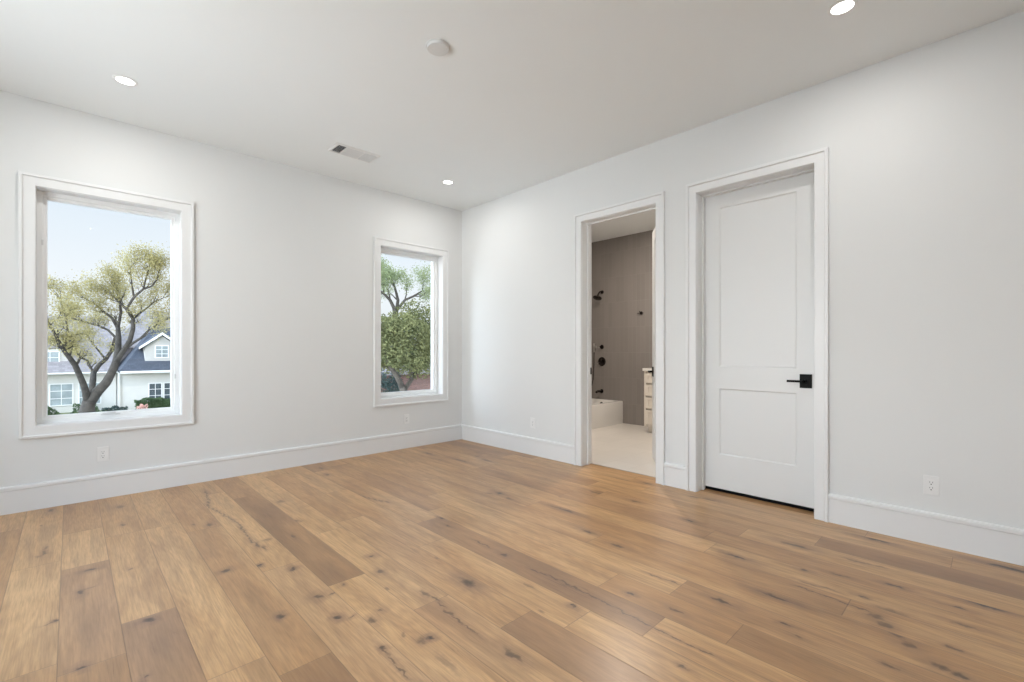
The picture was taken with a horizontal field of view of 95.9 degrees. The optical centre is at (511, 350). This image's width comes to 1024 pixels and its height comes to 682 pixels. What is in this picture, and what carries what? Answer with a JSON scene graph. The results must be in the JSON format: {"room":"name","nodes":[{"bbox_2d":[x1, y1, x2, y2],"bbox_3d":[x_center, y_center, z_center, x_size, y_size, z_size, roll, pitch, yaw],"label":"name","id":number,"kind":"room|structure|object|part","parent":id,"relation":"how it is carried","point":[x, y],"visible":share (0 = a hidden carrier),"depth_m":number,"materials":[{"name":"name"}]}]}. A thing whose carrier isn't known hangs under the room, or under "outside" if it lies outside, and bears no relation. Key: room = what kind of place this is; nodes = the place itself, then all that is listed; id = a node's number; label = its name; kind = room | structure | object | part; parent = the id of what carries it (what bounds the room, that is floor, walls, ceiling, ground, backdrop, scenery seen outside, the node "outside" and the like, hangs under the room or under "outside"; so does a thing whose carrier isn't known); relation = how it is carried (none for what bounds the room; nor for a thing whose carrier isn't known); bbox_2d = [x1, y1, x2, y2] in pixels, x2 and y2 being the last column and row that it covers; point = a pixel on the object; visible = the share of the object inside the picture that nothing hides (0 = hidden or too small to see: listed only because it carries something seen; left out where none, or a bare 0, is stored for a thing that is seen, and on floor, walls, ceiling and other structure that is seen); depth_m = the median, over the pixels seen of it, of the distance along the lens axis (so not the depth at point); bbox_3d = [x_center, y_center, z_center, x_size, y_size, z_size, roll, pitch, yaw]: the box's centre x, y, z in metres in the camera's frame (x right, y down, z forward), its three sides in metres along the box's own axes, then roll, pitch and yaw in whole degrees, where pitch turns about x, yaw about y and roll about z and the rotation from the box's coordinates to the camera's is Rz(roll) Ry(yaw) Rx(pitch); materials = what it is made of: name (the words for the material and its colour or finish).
{"room":"empty bedroom","nodes":[
{"label":"empty bedroom","id":0,"kind":"room"},
{"bbox_2d":[0,90,461,487],"bbox_3d":[-1.679,-0.345,5.348,8.460,3.040,0.220,0,0,-44],"label":"wall","id":1,"kind":"structure","parent":0,"point":[283,254],"depth_m":4.38,"materials":[{"name":"paint"}]},
{"bbox_2d":[97,446,108,461],"bbox_3d":[-3.259,0.823,3.678,0.072,0.116,0.008,0,0,-44],"label":"wall outlet","id":2,"kind":"object","parent":1,"relation":"attached to","point":[102,452],"visible":1,"depth_m":3.67,"materials":[{"name":"white plastic"}]},
{"bbox_2d":[100,450,105,458],"bbox_3d":[-3.258,0.823,3.676,0.033,0.068,0.004,0,0,-44],"label":"receptacle","id":3,"kind":"object","parent":2,"relation":"attached to","point":[102,452],"depth_m":3.68,"materials":[{"name":"white plastic"}]},
{"bbox_2d":[18,171,193,439],"bbox_3d":[-3.272,-0.330,3.792,1.062,1.950,0.234,0,0,-44],"label":"window","id":4,"kind":"structure","parent":1,"relation":"in","point":[35,191],"depth_m":3.60,"materials":[{"name":"wood"}]},
{"bbox_3d":[-3.300,-0.330,3.821,0.814,1.702,0.044,0,0,-44],"label":"sash","id":5,"kind":"part","parent":4,"relation":"part of","materials":[{"name":"white plastic"}]},
{"bbox_3d":[-3.280,0.509,3.772,0.120,0.022,0.028,0,0,-44],"label":"crank handle","id":6,"kind":"part","parent":4,"relation":"part of","materials":[{"name":"plastic"}]},
{"bbox_2d":[0,424,461,515],"bbox_3d":[-2.578,1.077,4.320,5.300,0.196,0.022,0,0,-44],"label":"baseboard","id":7,"kind":"structure","parent":1,"relation":"attached to","point":[47,494],"depth_m":4.10,"materials":[{"name":"wood"}]},
{"bbox_2d":[404,414,408,423],"bbox_3d":[-1.273,0.825,5.579,0.072,0.116,0.008,0,0,-44],"label":"wall outlet","id":8,"kind":"object","parent":1,"relation":"attached to","point":[406,416],"visible":1,"depth_m":5.57,"materials":[{"name":"white plastic"}]},
{"bbox_2d":[373,236,448,406],"bbox_3d":[-1.272,-0.330,5.707,1.040,1.950,0.234,0,0,-44],"label":"window","id":9,"kind":"structure","parent":1,"relation":"in","point":[439,258],"depth_m":5.85,"materials":[{"name":"wood"}]},
{"bbox_3d":[-1.300,-0.330,5.735,0.792,1.702,0.044,0,0,-44],"label":"sash","id":10,"kind":"part","parent":9,"relation":"part of","materials":[{"name":"white plastic"}]},
{"bbox_3d":[-1.315,-0.330,5.751,0.894,1.804,0.111,0,0,-44],"label":"frame","id":11,"kind":"part","parent":9,"relation":"part of","materials":[{"name":"white plastic"}]},
{"bbox_2d":[0,439,1023,681],"bbox_3d":[-0.313,1.175,1.880,5.692,0.001,6.720,0,0,-44],"label":"floor","id":12,"kind":"structure","parent":0,"point":[461,560],"depth_m":2.33,"materials":[{"name":"brown wood"}]},
{"bbox_2d":[0,0,1023,241],"bbox_3d":[0.644,-1.940,2.920,8.460,0.150,6.940,0,0,-44],"label":"ceiling","id":13,"kind":"structure","parent":0,"point":[524,94],"depth_m":3.03,"materials":[{"name":"paint"}]},
{"bbox_2d":[112,74,137,86],"bbox_3d":[-2.667,-1.862,3.184,0.137,0.006,0.137,0,0,-44],"label":"recessed light","id":14,"kind":"object","parent":13,"relation":"in","point":[121,79],"visible":1,"depth_m":3.18,"materials":[{"name":"white plastic"}]},
{"bbox_2d":[328,142,379,162],"bbox_3d":[-1.485,-1.859,4.350,0.424,0.016,0.224,0,0,-44],"label":"ceiling vent","id":15,"kind":"object","parent":13,"relation":"in","point":[339,148],"visible":1,"depth_m":4.33,"materials":[{"name":"white plastic"}]},
{"bbox_2d":[426,39,449,55],"bbox_3d":[-0.453,-1.854,2.829,0.144,0.021,0.144,0,0,-44],"label":"smoke detector","id":16,"kind":"object","parent":13,"relation":"attached to","point":[437,47],"visible":1,"depth_m":2.81,"materials":[{"name":"plastic"}]},
{"bbox_3d":[-0.453,-1.863,2.829,0.144,0.005,0.144,0,0,-44],"label":"plate","id":17,"kind":"part","parent":16,"relation":"part of","materials":[{"name":"plastic"}]},
{"bbox_2d":[442,180,453,184],"bbox_3d":[-0.708,-1.862,5.100,0.137,0.006,0.137,0,0,-44],"label":"recessed light","id":18,"kind":"object","parent":13,"relation":"in","point":[448,182],"visible":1,"depth_m":5.11,"materials":[{"name":"white plastic"}]},
{"bbox_2d":[827,0,857,16],"bbox_3d":[1.792,-1.862,2.503,0.137,0.006,0.137,0,0,-44],"label":"recessed light","id":19,"kind":"object","parent":13,"relation":"in","point":[841,7],"visible":1,"depth_m":2.50,"materials":[{"name":"white plastic"}]},
{"bbox_2d":[592,230,652,425],"bbox_3d":[3.171,-0.335,6.239,0.220,3.060,5.200,0,0,-44],"label":"wall","id":20,"kind":"structure","parent":0,"point":[621,266],"depth_m":7.51,"materials":[{"name":"beige tile"}]},
{"bbox_2d":[592,343,596,383],"bbox_3d":[1.385,0.238,7.900,0.075,0.726,0.132,0,0,-44],"label":"shower","id":21,"kind":"object","parent":20,"relation":"attached to","point":[594,346],"visible":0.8,"depth_m":7.86,"materials":[{"name":"silver metal"}]},
{"bbox_2d":[593,290,603,299],"bbox_3d":[1.449,-0.934,7.726,0.212,0.172,0.152,0,0,-44],"label":"shower fixture","id":22,"kind":"object","parent":20,"relation":"attached to","point":[596,297],"visible":1,"depth_m":7.71,"materials":[{"name":"black metal"}]},
{"bbox_2d":[597,357,605,365],"bbox_3d":[1.501,0.181,7.783,0.058,0.150,0.150,0,0,-44],"label":"shower valve","id":23,"kind":"object","parent":20,"relation":"attached to","point":[601,361],"visible":1,"depth_m":7.77,"materials":[{"name":"black metal"}]},
{"bbox_2d":[592,423,655,476],"bbox_3d":[1.401,1.186,6.067,2.575,0.018,3.000,0,0,-44],"label":"floor","id":24,"kind":"structure","parent":0,"point":[627,447],"depth_m":5.56,"materials":[{"name":"tile"}]},
{"bbox_2d":[592,398,622,428],"bbox_3d":[1.000,0.996,7.232,1.537,0.361,0.720,0,0,-44],"label":"bathtub","id":25,"kind":"object","parent":24,"relation":"on","point":[605,412],"visible":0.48,"depth_m":7.24,"materials":[{"name":"ceramic"}]},
{"bbox_2d":[642,368,651,431],"bbox_3d":[2.617,0.713,6.255,0.556,0.926,1.590,0,0,-44],"label":"vanity cabinet","id":26,"kind":"object","parent":24,"relation":"on","point":[647,376],"visible":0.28,"depth_m":6.60,"materials":[{"name":"white wood"}]},
{"bbox_2d":[642,368,651,370],"bbox_3d":[2.623,0.270,6.262,0.539,0.040,1.589,0,0,-44],"label":"countertop","id":27,"kind":"structure","parent":26,"relation":"on","point":[643,369],"depth_m":6.60,"materials":[{"name":"stone"}]},
{"bbox_3d":[2.081,0.393,6.466,0.028,0.136,0.446,0,0,-44],"label":"drawer","id":28,"kind":"part","parent":26,"relation":"part of","materials":[{"name":"beige wood"}]},
{"bbox_3d":[2.081,0.563,6.466,0.028,0.160,0.446,0,0,-44],"label":"drawer","id":29,"kind":"part","parent":26,"relation":"part of","materials":[{"name":"beige wood"}]},
{"bbox_3d":[2.081,0.745,6.466,0.028,0.160,0.446,0,0,-44],"label":"drawer","id":30,"kind":"part","parent":26,"relation":"part of","materials":[{"name":"beige wood"}]},
{"bbox_3d":[2.081,0.949,6.466,0.028,0.203,0.446,0,0,-44],"label":"drawer","id":31,"kind":"part","parent":26,"relation":"part of","materials":[{"name":"beige wood"}]},
{"bbox_2d":[462,11,1023,528],"bbox_3d":[1.710,-0.345,3.788,0.160,3.040,6.720,0,0,-44],"label":"wall","id":32,"kind":"structure","parent":0,"point":[925,144],"depth_m":2.99,"materials":[{"name":"paint"}]},
{"bbox_2d":[461,424,573,463],"bbox_3d":[-0.008,1.077,5.452,0.022,0.196,1.896,0,0,-44],"label":"baseboard","id":33,"kind":"structure","parent":32,"relation":"attached to","point":[562,452],"depth_m":5.32,"materials":[{"name":"wood"}]},
{"bbox_2d":[530,418,534,427],"bbox_3d":[0.234,0.815,5.209,0.008,0.116,0.072,0,0,-44],"label":"wall outlet","id":34,"kind":"object","parent":32,"relation":"attached to","point":[532,420],"visible":1,"depth_m":5.21,"materials":[{"name":"white plastic"}]},
{"bbox_2d":[574,191,664,484],"bbox_3d":[1.292,-0.112,4.694,0.865,2.573,0.998,0,0,-44],"label":"door frame","id":35,"kind":"structure","parent":32,"relation":"in","point":[583,222],"depth_m":4.71,"materials":[{"name":"wood"}]},
{"bbox_2d":[591,463,655,477],"bbox_3d":[1.107,1.184,4.516,0.014,0.022,0.812,0,0,-44],"label":"trim","id":36,"kind":"structure","parent":32,"relation":"attached to","point":[591,463],"depth_m":4.52,"materials":[{"name":"wood"}]},
{"bbox_2d":[664,462,685,489],"bbox_3d":[1.406,1.077,3.974,0.022,0.196,0.199,0,0,-44],"label":"baseboard","id":37,"kind":"structure","parent":32,"relation":"attached to","point":[674,474],"depth_m":3.97,"materials":[{"name":"wood"}]},
{"bbox_2d":[686,147,828,521],"bbox_3d":[1.881,-0.112,3.590,0.188,2.573,1.012,0,0,-44],"label":"door","id":38,"kind":"structure","parent":32,"relation":"in","point":[757,237],"depth_m":3.61,"materials":[{"name":"wood"}]},
{"bbox_3d":[2.100,0.224,3.402,0.045,0.022,0.124,0,0,-44],"label":"lever","id":39,"kind":"part","parent":38,"relation":"part of","materials":[{"name":"black metal"}]},
{"bbox_3d":[2.154,0.223,3.384,0.009,0.102,0.078,0,0,-44],"label":"handle","id":40,"kind":"part","parent":38,"relation":"part of","materials":[{"name":"black metal"}]},
{"bbox_2d":[828,493,1023,565],"bbox_3d":[2.995,1.077,2.314,0.022,0.196,2.373,0,0,-44],"label":"baseboard","id":41,"kind":"structure","parent":32,"relation":"attached to","point":[983,539],"depth_m":2.79,"materials":[{"name":"wood"}]},
{"bbox_2d":[923,475,938,495],"bbox_3d":[2.542,0.816,2.798,0.008,0.116,0.072,0,0,-44],"label":"wall outlet","id":42,"kind":"object","parent":32,"relation":"attached to","point":[930,483],"visible":1,"depth_m":2.80,"materials":[{"name":"white plastic"}]},
{"bbox_2d":[928,479,934,491],"bbox_3d":[2.540,0.816,2.797,0.004,0.068,0.033,0,0,-44],"label":"receptacle","id":43,"kind":"object","parent":42,"relation":"attached to","point":[931,482],"depth_m":2.79,"materials":[{"name":"white plastic"}]},
{"bbox_2d":[706,486,813,511],"bbox_3d":[2.650,1.185,3.663,1.055,0.019,2.000,0,0,-44],"label":"floor","id":44,"kind":"structure","parent":0,"point":[707,487],"depth_m":3.65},
{"bbox_3d":[-48.923,4.525,63.795,170.000,0.200,90.000,0,0,-44],"label":"ground","id":45,"kind":"structure","parent":0,"visible":0},
{"bbox_2d":[48,406,59,414],"bbox_3d":[-31.687,4.104,31.245,1.598,0.776,1.475,0,0,-12],"label":"bush","id":46,"kind":"object","parent":45,"relation":"on","point":[50,409],"visible":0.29,"depth_m":31.50,"materials":[{"name":"green plant"}]},
{"bbox_2d":[48,315,117,412],"bbox_3d":[-38.184,0.875,32.462,15.380,7.200,9.320,0,0,-44],"label":"house","id":47,"kind":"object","parent":45,"relation":"on","point":[64,389],"visible":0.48,"depth_m":33.29,"materials":[{"name":"white wood"}]},
{"bbox_3d":[-32.618,0.475,32.591,0.860,0.760,0.008,0,0,-44],"label":"pane","id":48,"kind":"part","parent":47,"relation":"part of","materials":[{"name":"grey glass"}]},
{"bbox_3d":[-32.064,3.125,32.844,1.110,1.460,0.008,0,0,-44],"label":"pane","id":49,"kind":"part","parent":47,"relation":"part of","materials":[{"name":"grey glass"}]},
{"bbox_3d":[-30.981,3.125,33.881,1.110,1.460,0.008,0,0,-44],"label":"pane","id":50,"kind":"part","parent":47,"relation":"part of","materials":[{"name":"grey glass"}]},
{"bbox_2d":[70,403,99,413],"bbox_3d":[-30.071,4.015,32.537,1.663,0.943,1.394,0,0,-44],"label":"bush","id":51,"kind":"object","parent":45,"relation":"on","point":[74,404],"visible":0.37,"depth_m":32.10,"materials":[{"name":"green plant"}]},
{"bbox_2d":[102,405,127,410],"bbox_3d":[-27.721,4.128,32.190,1.639,0.701,1.155,0,0,-44],"label":"bush","id":52,"kind":"object","parent":45,"relation":"on","point":[116,408],"visible":0.45,"depth_m":32.10,"materials":[{"name":"green plant"}]},
{"bbox_2d":[136,404,147,408],"bbox_3d":[-25.692,4.054,32.054,0.814,0.832,0.813,0,0,-44],"label":"flowering bush","id":53,"kind":"object","parent":45,"relation":"on","point":[141,405],"visible":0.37,"depth_m":31.99,"materials":[{"name":"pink plant"}]},
{"bbox_2d":[116,311,169,409],"bbox_3d":[-27.876,0.425,43.783,15.270,8.100,16.020,0,0,-44],"label":"house","id":54,"kind":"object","parent":45,"relation":"on","point":[143,370],"visible":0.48,"depth_m":34.68,"materials":[{"name":"white wood"}]},
{"bbox_3d":[-26.746,3.110,34.613,0.700,1.290,0.008,0,0,-44],"label":"pane","id":55,"kind":"part","parent":54,"relation":"part of","materials":[{"name":"grey glass"}]},
{"bbox_3d":[-26.701,0.065,35.209,0.730,0.840,0.008,0,0,-44],"label":"pane","id":56,"kind":"part","parent":54,"relation":"part of","materials":[{"name":"grey glass"}]},
{"bbox_3d":[-26.096,3.110,35.235,0.700,1.290,0.008,0,0,-44],"label":"pane","id":57,"kind":"part","parent":54,"relation":"part of","materials":[{"name":"grey glass"}]},
{"bbox_2d":[134,397,169,408],"bbox_3d":[-24.692,3.915,34.899,6.087,1.166,1.113,0,0,-44],"label":"hedge","id":58,"kind":"object","parent":45,"relation":"on","point":[159,402],"visible":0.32,"depth_m":33.33,"materials":[{"name":"green plant"}]},
{"bbox_3d":[-7.639,4.525,20.670,170.000,0.200,29.400,0,0,-44],"label":"pavement","id":59,"kind":"object","parent":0,"visible":0},
{"bbox_2d":[48,240,169,412],"bbox_3d":[-12.072,0.579,14.409,4.250,7.893,4.655,0,0,-32],"label":"oak tree","id":60,"kind":"object","parent":59,"relation":"on","point":[91,395],"visible":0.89,"depth_m":13.96,"materials":[{"name":"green plant"}]},
{"bbox_2d":[381,370,402,392],"bbox_3d":[-6.965,2.699,25.063,3.024,3.566,2.383,0,0,-44],"label":"bush","id":61,"kind":"object","parent":59,"relation":"on","point":[387,384],"visible":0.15,"depth_m":24.97,"materials":[{"name":"green plant"}]},
{"bbox_2d":[381,298,430,390],"bbox_3d":[-4.365,1.145,19.191,5.566,6.761,4.481,0,0,-41],"label":"shade tree","id":62,"kind":"object","parent":59,"relation":"on","point":[411,354],"visible":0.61,"depth_m":18.22,"materials":[{"name":"green plant"}]},
{"bbox_2d":[381,254,430,390],"bbox_3d":[-7.635,-0.952,30.435,6.608,10.954,3.446,0,0,-39],"label":"tree","id":63,"kind":"object","parent":59,"relation":"on","point":[388,276],"visible":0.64,"depth_m":30.20,"materials":[{"name":"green plant"}]},
{"bbox_2d":[381,360,430,390],"bbox_3d":[-7.212,1.825,38.661,17.500,5.300,9.000,0,0,-44],"label":"house","id":64,"kind":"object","parent":59,"relation":"on","point":[419,384],"visible":0.02,"depth_m":33.41,"materials":[{"name":"red brick"}]}
]}

